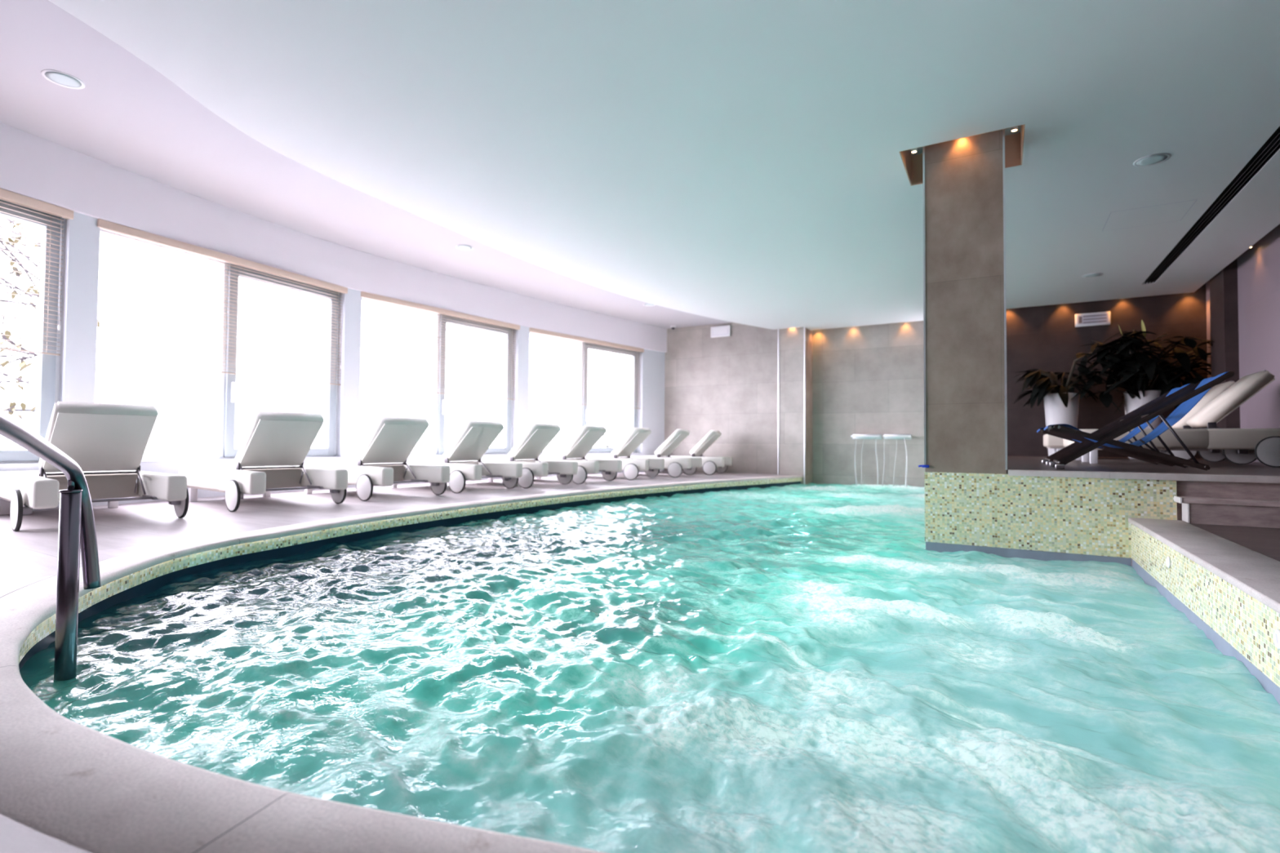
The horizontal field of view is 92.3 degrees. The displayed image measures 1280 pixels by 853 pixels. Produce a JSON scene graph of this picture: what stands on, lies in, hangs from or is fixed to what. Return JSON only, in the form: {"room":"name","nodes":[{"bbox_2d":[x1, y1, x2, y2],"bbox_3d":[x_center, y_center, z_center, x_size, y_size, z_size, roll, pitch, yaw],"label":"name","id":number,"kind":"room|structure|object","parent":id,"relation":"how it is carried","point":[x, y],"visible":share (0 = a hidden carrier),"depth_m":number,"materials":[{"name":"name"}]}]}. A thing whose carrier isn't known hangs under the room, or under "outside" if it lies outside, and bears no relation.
{"room":"indoor swimming pool","nodes":[
{"label":"indoor swimming pool","id":0,"kind":"room"},
{"bbox_2d":[58,211,99,402],"bbox_3d":[-4.990,-0.766,5.434,0.316,2.180,0.220,0,-2,30],"label":"wall pillar","id":1,"kind":"structure","parent":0,"point":[77,380],"depth_m":5.35,"materials":[{"name":"white paint"}]},
{"bbox_2d":[0,122,666,352],"bbox_3d":[-3.485,-2.081,7.113,1.806,0.560,14.784,0,-2,26],"label":"wall","id":2,"kind":"structure","parent":0,"point":[33,166],"depth_m":6.79,"materials":[{"name":"white paint"}]},
{"bbox_2d":[0,199,64,466],"bbox_3d":[-5.341,-0.804,4.087,0.185,2.180,2.550,0,-2,16],"label":"window","id":3,"kind":"structure","parent":2,"relation":"in","point":[48,366],"depth_m":5.19,"materials":[{"name":"white"}]},
{"bbox_2d":[0,187,73,355],"bbox_3d":[-5.269,-1.264,4.045,0.065,1.256,2.590,0,-2,16],"label":"blind","id":4,"kind":"object","parent":3,"relation":"attached to","point":[6,195],"visible":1,"depth_m":5.04,"materials":[{"name":"beige"}]},
{"bbox_2d":[94,228,342,462],"bbox_3d":[-4.391,-0.728,6.714,0.185,2.180,2.608,0,-2,24],"label":"window","id":5,"kind":"structure","parent":2,"relation":"in","point":[226,383],"depth_m":6.65,"materials":[{"name":"white"}]},
{"bbox_2d":[97,218,347,385],"bbox_3d":[-4.316,-1.188,6.678,0.065,1.256,2.648,0,-2,24],"label":"blind","id":6,"kind":"object","parent":5,"relation":"attached to","point":[114,228],"visible":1,"depth_m":6.37,"materials":[{"name":"beige"}]},
{"bbox_2d":[0,453,664,511],"bbox_3d":[-3.522,0.618,7.052,1.756,0.480,14.780,0,-2,26],"label":"sill","id":7,"kind":"structure","parent":2,"relation":"attached to","point":[170,467],"depth_m":6.40,"materials":[{"name":"white paint"}]},
{"bbox_2d":[361,297,512,456],"bbox_3d":[-2.942,-0.650,9.237,0.185,2.180,2.771,-1,-2,36],"label":"window","id":8,"kind":"structure","parent":2,"relation":"in","point":[438,412],"depth_m":9.22,"materials":[{"name":"white"}]},
{"bbox_2d":[360,291,519,399],"bbox_3d":[-2.863,-1.111,9.209,0.066,1.256,2.811,-1,-2,36],"label":"blind","id":9,"kind":"object","parent":8,"relation":"attached to","point":[363,295],"visible":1,"depth_m":9.00,"materials":[{"name":"beige"}]},
{"bbox_2d":[529,332,637,454],"bbox_3d":[-1.008,-0.571,11.698,0.185,2.180,2.977,-1,-2,41],"label":"window","id":10,"kind":"structure","parent":2,"relation":"in","point":[583,409],"depth_m":11.70,"materials":[{"name":"white"}]},
{"bbox_2d":[528,327,644,408],"bbox_3d":[-0.927,-1.031,11.674,0.065,1.256,3.017,-1,-2,41],"label":"blind","id":11,"kind":"object","parent":10,"relation":"attached to","point":[531,330],"visible":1,"depth_m":11.51,"materials":[{"name":"beige"}]},
{"bbox_2d":[336,288,361,457],"bbox_3d":[-3.843,-0.689,8.029,0.270,2.180,0.240,0,-2,30],"label":"wall pillar","id":12,"kind":"structure","parent":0,"point":[348,393],"depth_m":7.93,"materials":[{"name":"white paint"}]},
{"bbox_2d":[0,471,787,852],"bbox_3d":[-0.677,0.798,5.435,8.110,0.119,14.720,0,-2,30],"label":"floor","id":13,"kind":"structure","parent":0,"point":[28,555],"depth_m":4.70,"materials":[{"name":"tile"}]},
{"bbox_2d":[0,400,188,531],"bbox_3d":[-4.221,0.266,4.677,1.650,0.849,0.913,-1,-2,36],"label":"sun lounger","id":14,"kind":"object","parent":13,"relation":"on","point":[108,442],"visible":0.99,"depth_m":4.43,"materials":[{"name":"white plastic"},{"name":"white fabric"}]},
{"bbox_2d":[178,410,347,511],"bbox_3d":[-3.577,0.301,5.811,1.650,0.849,0.913,-1,-2,36],"label":"sun lounger","id":15,"kind":"object","parent":13,"relation":"on","point":[273,442],"visible":0.98,"depth_m":5.56,"materials":[{"name":"white plastic"},{"name":"white fabric"}]},
{"bbox_2d":[295,416,449,501],"bbox_3d":[-2.965,0.331,6.796,1.650,0.849,0.913,-1,-2,33],"label":"sun lounger","id":16,"kind":"object","parent":13,"relation":"on","point":[392,439],"visible":0.85,"depth_m":6.54,"materials":[{"name":"white plastic"},{"name":"white fabric"}]},
{"bbox_2d":[0,475,803,852],"bbox_3d":[-0.020,0.796,6.337,4.238,0.060,11.742,0,-2,10],"label":"pool coping","id":17,"kind":"object","parent":13,"relation":"on","point":[62,779],"visible":0.92,"depth_m":1.04,"materials":[{"name":"stone"}]},
{"bbox_2d":[0,409,101,691],"bbox_3d":[-1.382,0.465,1.286,0.100,1.216,1.839,1,-2,-32],"label":"handrail","id":18,"kind":"object","parent":17,"relation":"on","point":[77,526],"visible":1,"depth_m":1.97,"materials":[{"name":"silver metal"}]},
{"bbox_2d":[389,420,522,493],"bbox_3d":[-2.379,0.361,7.774,1.650,0.849,0.913,0,-2,30],"label":"sun lounger","id":19,"kind":"object","parent":13,"relation":"on","point":[476,437],"visible":0.87,"depth_m":7.51,"materials":[{"name":"white plastic"}]},
{"bbox_2d":[466,422,577,488],"bbox_3d":[-1.776,0.387,8.579,1.650,0.849,0.913,0,-2,27],"label":"sun lounger","id":20,"kind":"object","parent":13,"relation":"on","point":[539,436],"visible":0.73,"depth_m":8.32,"materials":[{"name":"white plastic"},{"name":"white fabric"}]},
{"bbox_2d":[504,425,622,484],"bbox_3d":[-1.188,0.414,9.439,1.650,0.849,0.913,0,-2,26],"label":"sun lounger","id":21,"kind":"object","parent":13,"relation":"on","point":[588,436],"visible":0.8,"depth_m":9.15,"materials":[{"name":"white plastic"}]},
{"bbox_2d":[557,427,664,479],"bbox_3d":[-0.491,0.447,10.479,1.650,0.849,0.913,0,-2,23],"label":"sun lounger","id":22,"kind":"object","parent":13,"relation":"on","point":[631,467],"visible":0.78,"depth_m":10.14,"materials":[{"name":"white plastic"},{"name":"white fabric"}]},
{"bbox_2d":[608,428,702,477],"bbox_3d":[0.236,0.474,11.315,1.650,0.849,0.913,0,-2,21],"label":"sun lounger","id":23,"kind":"object","parent":13,"relation":"on","point":[674,465],"visible":0.75,"depth_m":10.96,"materials":[{"name":"white plastic"}]},
{"bbox_2d":[647,430,732,475],"bbox_3d":[0.939,0.503,12.213,1.650,0.849,0.913,0,-2,21],"label":"sun lounger","id":24,"kind":"object","parent":13,"relation":"on","point":[710,464],"visible":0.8,"depth_m":11.85,"materials":[{"name":"white plastic"}]},
{"bbox_2d":[511,325,529,449],"bbox_3d":[-2.093,-0.611,10.491,0.303,2.180,0.260,0,-2,30],"label":"wall pillar","id":25,"kind":"structure","parent":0,"point":[520,406],"depth_m":10.38,"materials":[{"name":"white paint"}]},
{"bbox_2d":[0,0,1279,330],"bbox_3d":[0.305,-2.406,5.234,10.450,0.150,15.600,0,-2,30],"label":"ceiling","id":26,"kind":"structure","parent":0,"point":[127,115],"depth_m":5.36,"materials":[{"name":"grey paint"}]},
{"bbox_2d":[40,69,85,88],"bbox_3d":[-3.968,-2.388,4.232,0.224,0.005,0.224,0,-2,30],"label":"ceiling light","id":27,"kind":"object","parent":26,"relation":"attached to","point":[62,79],"visible":1,"depth_m":4.23,"materials":[{"name":"white plastic"}]},
{"bbox_2d":[44,71,81,87],"bbox_3d":[-3.968,-2.387,4.232,0.186,0.003,0.186,0,-2,30],"label":"grille","id":28,"kind":"object","parent":27,"relation":"attached to","point":[62,79],"depth_m":4.23,"materials":[{"name":"white metal"}]},
{"bbox_2d":[455,244,473,250],"bbox_3d":[-2.234,-2.280,7.828,0.224,0.005,0.224,0,-2,30],"label":"ceiling speaker","id":29,"kind":"object","parent":26,"relation":"attached to","point":[461,246],"visible":1,"depth_m":7.83,"materials":[{"name":"white plastic"}]},
{"bbox_2d":[457,244,471,249],"bbox_3d":[-2.234,-2.279,7.828,0.186,0.003,0.186,0,-2,30],"label":"grille","id":30,"kind":"object","parent":29,"relation":"attached to","point":[461,246],"depth_m":7.83,"materials":[{"name":"white"}]},
{"bbox_2d":[643,302,655,306],"bbox_3d":[0.165,-2.178,10.997,0.224,0.005,0.224,0,-2,30],"label":"ceiling speaker","id":31,"kind":"object","parent":26,"relation":"attached to","point":[647,304],"visible":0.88,"depth_m":11.00,"materials":[{"name":"white plastic"}]},
{"bbox_2d":[644,303,654,306],"bbox_3d":[0.165,-2.177,10.997,0.186,0.003,0.186,0,-2,30],"label":"grille","id":32,"kind":"object","parent":31,"relation":"attached to","point":[646,304],"depth_m":11.00,"materials":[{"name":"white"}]},
{"bbox_2d":[670,324,675,329],"bbox_3d":[0.697,-2.083,12.945,0.120,0.085,0.120,0,-2,30],"label":"dome camera","id":33,"kind":"object","parent":26,"relation":"attached to","point":[673,326],"visible":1,"depth_m":12.91,"materials":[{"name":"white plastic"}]},
{"bbox_2d":[911,147,917,153],"bbox_3d":[2.131,-2.231,4.781,0.044,0.195,0.044,0,-2,30],"label":"recessed light","id":34,"kind":"object","parent":26,"relation":"in","point":[913,150],"visible":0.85,"depth_m":4.77,"materials":[{"name":"white plastic"}]},
{"bbox_2d":[898,124,1025,186],"bbox_3d":[2.482,-2.197,4.744,0.807,0.257,0.715,0,-2,30],"label":"lining","id":35,"kind":"object","parent":26,"relation":"attached to","point":[1014,143],"visible":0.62,"depth_m":4.89,"materials":[{"name":"orange metal"}]},
{"bbox_2d":[1010,125,1017,132],"bbox_3d":[2.704,-2.235,4.444,0.044,0.195,0.044,0,-2,30],"label":"recessed light","id":36,"kind":"object","parent":26,"relation":"in","point":[1014,129],"visible":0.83,"depth_m":4.43,"materials":[{"name":"white plastic"}]},
{"bbox_2d":[1081,272,1102,277],"bbox_3d":[5.846,-1.955,7.949,0.224,0.005,0.224,0,-2,30],"label":"ceiling speaker","id":37,"kind":"object","parent":26,"relation":"attached to","point":[1094,274],"visible":1,"depth_m":7.95,"materials":[{"name":"white plastic"}]},
{"bbox_2d":[1102,199,1197,231],"bbox_3d":[4.862,-2.018,5.904,0.620,0.002,0.596,0,-2,30],"label":"ceiling hatch","id":38,"kind":"object","parent":26,"relation":"attached to","point":[1175,211],"visible":1,"depth_m":5.88,"materials":[{"name":"grey"}]},
{"bbox_2d":[1133,152,1170,166],"bbox_3d":[3.945,-2.054,4.740,0.224,0.005,0.224,0,-2,30],"label":"ceiling speaker","id":39,"kind":"object","parent":26,"relation":"attached to","point":[1153,159],"visible":1,"depth_m":4.73,"materials":[{"name":"white plastic"}]},
{"bbox_2d":[1136,154,1167,165],"bbox_3d":[3.945,-2.053,4.740,0.186,0.003,0.186,0,-2,30],"label":"grille","id":40,"kind":"object","parent":39,"relation":"attached to","point":[1153,159],"depth_m":4.74,"materials":[{"name":"white metal"}]},
{"bbox_2d":[1142,125,1279,284],"bbox_3d":[4.968,-2.072,5.068,0.131,0.056,7.660,0,-2,30],"label":"ceiling vent","id":41,"kind":"object","parent":26,"relation":"in","point":[1272,145],"visible":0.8,"depth_m":5.53,"materials":[{"name":"black metal"}]},
{"bbox_2d":[631,348,665,453],"bbox_3d":[0.172,-0.525,13.114,0.266,2.180,0.776,-1,-2,43],"label":"wall pillar","id":42,"kind":"structure","parent":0,"point":[651,415],"depth_m":13.00,"materials":[{"name":"white paint"}]},
{"bbox_2d":[18,481,1279,852],"bbox_3d":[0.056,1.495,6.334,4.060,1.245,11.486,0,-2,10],"label":"pool water","id":43,"kind":"structure","parent":0,"point":[131,641],"depth_m":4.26,"materials":[{"name":"liquid"}]},
{"bbox_2d":[18,477,802,663],"bbox_3d":[0.077,0.835,6.355,4.030,0.075,11.441,0,-2,10],"label":"mosaic","id":44,"kind":"object","parent":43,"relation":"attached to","point":[46,628],"visible":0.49,"depth_m":4.11,"materials":[{"name":"tile"}]},
{"bbox_2d":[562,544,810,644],"bbox_3d":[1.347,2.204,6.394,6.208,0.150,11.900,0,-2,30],"label":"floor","id":45,"kind":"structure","parent":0,"point":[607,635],"depth_m":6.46,"materials":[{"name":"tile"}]},
{"bbox_2d":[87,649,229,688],"bbox_3d":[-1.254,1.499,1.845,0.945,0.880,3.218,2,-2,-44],"label":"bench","id":46,"kind":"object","parent":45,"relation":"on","point":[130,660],"visible":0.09,"depth_m":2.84,"materials":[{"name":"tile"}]},
{"bbox_2d":[664,322,777,474],"bbox_3d":[1.588,-0.576,12.832,2.830,3.290,0.250,0,-2,30],"label":"wall","id":47,"kind":"structure","parent":0,"point":[728,385],"depth_m":12.57,"materials":[{"name":"concrete"}]},
{"bbox_2d":[711,324,730,337],"bbox_3d":[1.660,-1.956,12.656,0.430,0.220,0.054,0,-2,30],"label":"emergency light","id":48,"kind":"object","parent":47,"relation":"attached to","point":[722,331],"visible":1,"depth_m":12.63,"materials":[{"name":"white plastic"}]},
{"bbox_2d":[777,326,812,545],"bbox_3d":[3.044,0.053,12.001,0.530,4.370,0.632,0,-2,30],"label":"wall pier","id":49,"kind":"object","parent":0,"point":[794,344],"visible":0.55,"depth_m":11.76,"materials":[{"name":"stone"}]},
{"bbox_2d":[812,320,924,487],"bbox_3d":[4.610,0.026,11.447,2.755,4.520,0.200,0,-2,30],"label":"wall niche","id":50,"kind":"object","parent":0,"point":[867,380],"visible":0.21,"depth_m":11.54,"materials":[{"name":"stone"}]},
{"bbox_2d":[850,434,881,439],"bbox_3d":[4.203,0.187,11.438,0.520,0.090,0.220,0,-2,30],"label":"spout","id":51,"kind":"object","parent":50,"relation":"attached to","point":[854,436],"visible":1,"depth_m":11.44,"materials":[{"name":"white metal"}]},
{"bbox_2d":[882,434,911,439],"bbox_3d":[4.664,0.184,11.167,0.470,0.090,0.220,0,-2,30],"label":"spout","id":52,"kind":"object","parent":50,"relation":"attached to","point":[885,436],"visible":1,"depth_m":11.16,"materials":[{"name":"white metal"}]},
{"bbox_2d":[922,128,1007,474],"bbox_3d":[2.433,-0.996,4.607,0.529,2.670,0.368,0,-2,30],"label":"pillar","id":53,"kind":"structure","parent":0,"point":[965,304],"depth_m":4.44,"materials":[{"name":"concrete"}]},
{"bbox_2d":[918,464,928,467],"bbox_3d":[2.097,0.293,4.545,0.075,0.020,0.023,0,-2,30],"label":"clip","id":54,"kind":"object","parent":53,"relation":"attached to","point":[922,465],"visible":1,"depth_m":4.54,"materials":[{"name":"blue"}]},
{"bbox_2d":[924,471,1177,558],"bbox_3d":[2.734,0.589,4.205,1.430,0.515,0.050,0,-2,30],"label":"wall","id":55,"kind":"structure","parent":0,"point":[1068,515],"depth_m":4.18,"materials":[{"name":"tile"}]},
{"bbox_2d":[925,542,1131,566],"bbox_3d":[2.633,1.464,4.241,1.198,1.235,0.044,0,-2,30],"label":"liner","id":56,"kind":"object","parent":55,"relation":"attached to","point":[939,547],"visible":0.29,"depth_m":4.22,"materials":[{"name":"blue tile"}]},
{"bbox_2d":[1006,283,1207,458],"bbox_3d":[7.035,-0.870,9.606,3.305,2.790,0.200,0,-2,30],"label":"wall","id":57,"kind":"structure","parent":0,"point":[1046,338],"depth_m":9.61,"materials":[{"name":"paint"}]},
{"bbox_2d":[1075,311,1110,327],"bbox_3d":[6.996,-1.658,9.506,0.440,0.200,0.054,0,-2,30],"label":"air vent","id":58,"kind":"object","parent":57,"relation":"attached to","point":[1099,318],"visible":1,"depth_m":9.48,"materials":[{"name":"white plastic"}]},
{"bbox_2d":[1006,455,1279,475],"bbox_3d":[5.242,0.408,6.675,3.240,0.045,6.640,0,-2,30],"label":"floor","id":59,"kind":"structure","parent":0,"point":[1030,463],"depth_m":5.05,"materials":[{"name":"grey stone"}]},
{"bbox_2d":[1013,342,1121,456],"bbox_3d":[6.453,-0.393,9.268,1.445,1.710,0.808,0,-2,30],"label":"potted plant","id":60,"kind":"object","parent":59,"relation":"on","point":[1060,408],"visible":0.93,"depth_m":9.22,"materials":[{"name":"green plant"}]},
{"bbox_2d":[1036,382,1194,466],"bbox_3d":[4.101,0.003,5.386,1.035,0.679,0.680,0,-2,30],"label":"deck chair","id":61,"kind":"object","parent":59,"relation":"on","point":[1175,391],"visible":0.56,"depth_m":5.33,"materials":[{"name":"brown wood"}]},
{"bbox_2d":[1043,434,1197,459],"bbox_3d":[6.408,0.268,8.234,1.650,0.335,0.913,0,-2,30],"label":"sun lounger","id":62,"kind":"object","parent":59,"relation":"on","point":[1049,441],"visible":0.15,"depth_m":8.25,"materials":[{"name":"beige plastic"}]},
{"bbox_2d":[1044,370,1235,471],"bbox_3d":[3.643,-0.021,4.589,1.035,0.679,0.680,0,-2,30],"label":"deck chair","id":63,"kind":"object","parent":59,"relation":"on","point":[1188,397],"visible":1,"depth_m":4.45,"materials":[{"name":"dark wood"},{"name":"blue fabric"},{"name":"metal"}]},
{"bbox_2d":[1066,320,1213,458],"bbox_3d":[7.077,-0.535,8.730,1.690,1.977,0.879,0,-2,30],"label":"potted plant","id":64,"kind":"object","parent":59,"relation":"on","point":[1136,370],"visible":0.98,"depth_m":8.64,"materials":[{"name":"green plant"}]},
{"bbox_2d":[1062,380,1235,462],"bbox_3d":[5.726,-0.036,6.822,1.650,0.858,0.913,0,-2,30],"label":"sun lounger","id":65,"kind":"object","parent":59,"relation":"on","point":[1211,455],"visible":0.19,"depth_m":6.53,"materials":[{"name":"white plastic"},{"name":"cream fabric"}]},
{"bbox_2d":[1067,369,1279,467],"bbox_3d":[5.173,-0.064,5.942,1.650,0.858,0.913,0,-2,30],"label":"sun lounger","id":66,"kind":"object","parent":59,"relation":"on","point":[1239,446],"visible":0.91,"depth_m":5.54,"materials":[{"name":"beige plastic"}]},
{"bbox_2d":[1131,502,1182,566],"bbox_3d":[5.223,1.322,6.630,3.240,1.785,6.690,0,-2,30],"label":"platform base","id":67,"kind":"object","parent":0,"point":[1179,504],"visible":0.09,"depth_m":3.85,"materials":[{"name":"stone"}]},
{"bbox_2d":[1008,469,1279,483],"bbox_3d":[3.754,0.314,3.628,2.714,0.041,0.125,0,-2,30],"label":"platform edge slab","id":68,"kind":"structure","parent":67,"relation":"on","point":[1057,473],"depth_m":3.88,"materials":[{"name":"stone"}]},
{"bbox_2d":[1130,524,1279,688],"bbox_3d":[2.125,0.669,1.979,0.232,0.229,4.400,0,-2,30],"label":"wall","id":69,"kind":"structure","parent":0,"point":[1244,622],"depth_m":2.35,"materials":[{"name":"tile"}]},
{"bbox_2d":[1165,556,1170,568],"bbox_3d":[2.604,0.670,3.032,0.010,0.060,0.060,0,-2,30],"label":"jet nozzle","id":70,"kind":"object","parent":69,"relation":"attached to","point":[1168,559],"visible":1,"depth_m":3.02,"materials":[{"name":"white plastic"}]},
{"bbox_2d":[1128,517,1279,613],"bbox_3d":[2.128,0.539,1.981,0.268,0.030,4.400,0,-2,30],"label":"ledge","id":71,"kind":"object","parent":69,"relation":"on","point":[1257,575],"visible":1,"depth_m":2.55,"materials":[{"name":"stone"}]},
{"bbox_2d":[1132,559,1279,705],"bbox_3d":[2.121,1.401,1.958,0.228,1.235,4.400,0,-2,30],"label":"liner","id":72,"kind":"object","parent":69,"relation":"attached to","point":[1226,649],"visible":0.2,"depth_m":2.44,"materials":[{"name":"blue tile"}]},
{"bbox_2d":[1273,629,1279,650],"bbox_3d":[1.894,0.633,1.825,0.010,0.060,0.060,0,-2,30],"label":"jet nozzle","id":73,"kind":"object","parent":69,"relation":"attached to","point":[1277,633],"visible":1,"depth_m":1.83,"materials":[{"name":"white plastic"}]},
{"bbox_2d":[1182,520,1279,561],"bbox_3d":[2.110,0.594,-0.082,1.788,0.240,8.030,0,-2,30],"label":"floor","id":74,"kind":"structure","parent":0,"point":[1265,541],"depth_m":3.17,"materials":[{"name":"grey stone"}]},
{"bbox_2d":[1173,480,1279,528],"bbox_3d":[4.004,0.454,3.375,1.628,0.249,0.220,0,-2,30],"label":"stone steps","id":75,"kind":"structure","parent":74,"relation":"on","point":[1251,504],"depth_m":3.65,"materials":[{"name":"stone"}]},
{"bbox_2d":[1205,223,1279,428],"bbox_3d":[7.342,-0.689,7.261,0.200,3.270,3.520,0,-2,30],"label":"wall","id":76,"kind":"structure","parent":0,"point":[1259,266],"depth_m":7.24,"materials":[{"name":"grey paint"}]},
{"bbox_2d":[1209,257,1239,460],"bbox_3d":[7.551,-0.884,7.944,0.130,2.640,0.600,0,-2,30],"label":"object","id":77,"kind":"structure","parent":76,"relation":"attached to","point":[1224,302],"depth_m":7.72,"materials":[{"name":"stone"}]},
{"bbox_2d":[1244,289,1279,462],"bbox_3d":[6.889,-0.516,6.744,0.061,1.830,1.480,0,-2,30],"label":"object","id":78,"kind":"structure","parent":76,"relation":"in","point":[1262,318],"depth_m":6.84,"materials":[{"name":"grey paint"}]},
{"label":"outside","id":79,"kind":"structure","parent":0,"visible":0},
{"bbox_2d":[142,450,546,456],"bbox_3d":[-15.145,1.248,20.485,33.100,0.150,60.000,0,-2,30],"label":"terrace","id":80,"kind":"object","parent":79,"point":[157,454],"depth_m":31.67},
{"bbox_2d":[0,407,35,449],"bbox_3d":[-8.808,0.186,5.930,0.040,0.935,5.307,0,-2,30],"label":"terrace railing","id":81,"kind":"object","parent":80,"relation":"on","point":[20,410],"visible":0.1,"depth_m":7.71,"materials":[{"name":"grey metal"}]},
{"bbox_2d":[0,214,120,422],"bbox_3d":[-7.174,-1.017,6.962,2.061,3.818,1.578,1,-2,-31],"label":"bare tree","id":82,"kind":"object","parent":80,"relation":"on","point":[22,365],"visible":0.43,"depth_m":6.85,"materials":[{"name":"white plant"}]},
{"bbox_2d":[599,415,628,447],"bbox_3d":[-0.765,0.440,17.645,0.875,1.542,0.868,0,-2,30],"label":"shrub","id":83,"kind":"object","parent":80,"relation":"on","point":[617,433],"visible":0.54,"depth_m":17.76,"materials":[{"name":"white plant"}]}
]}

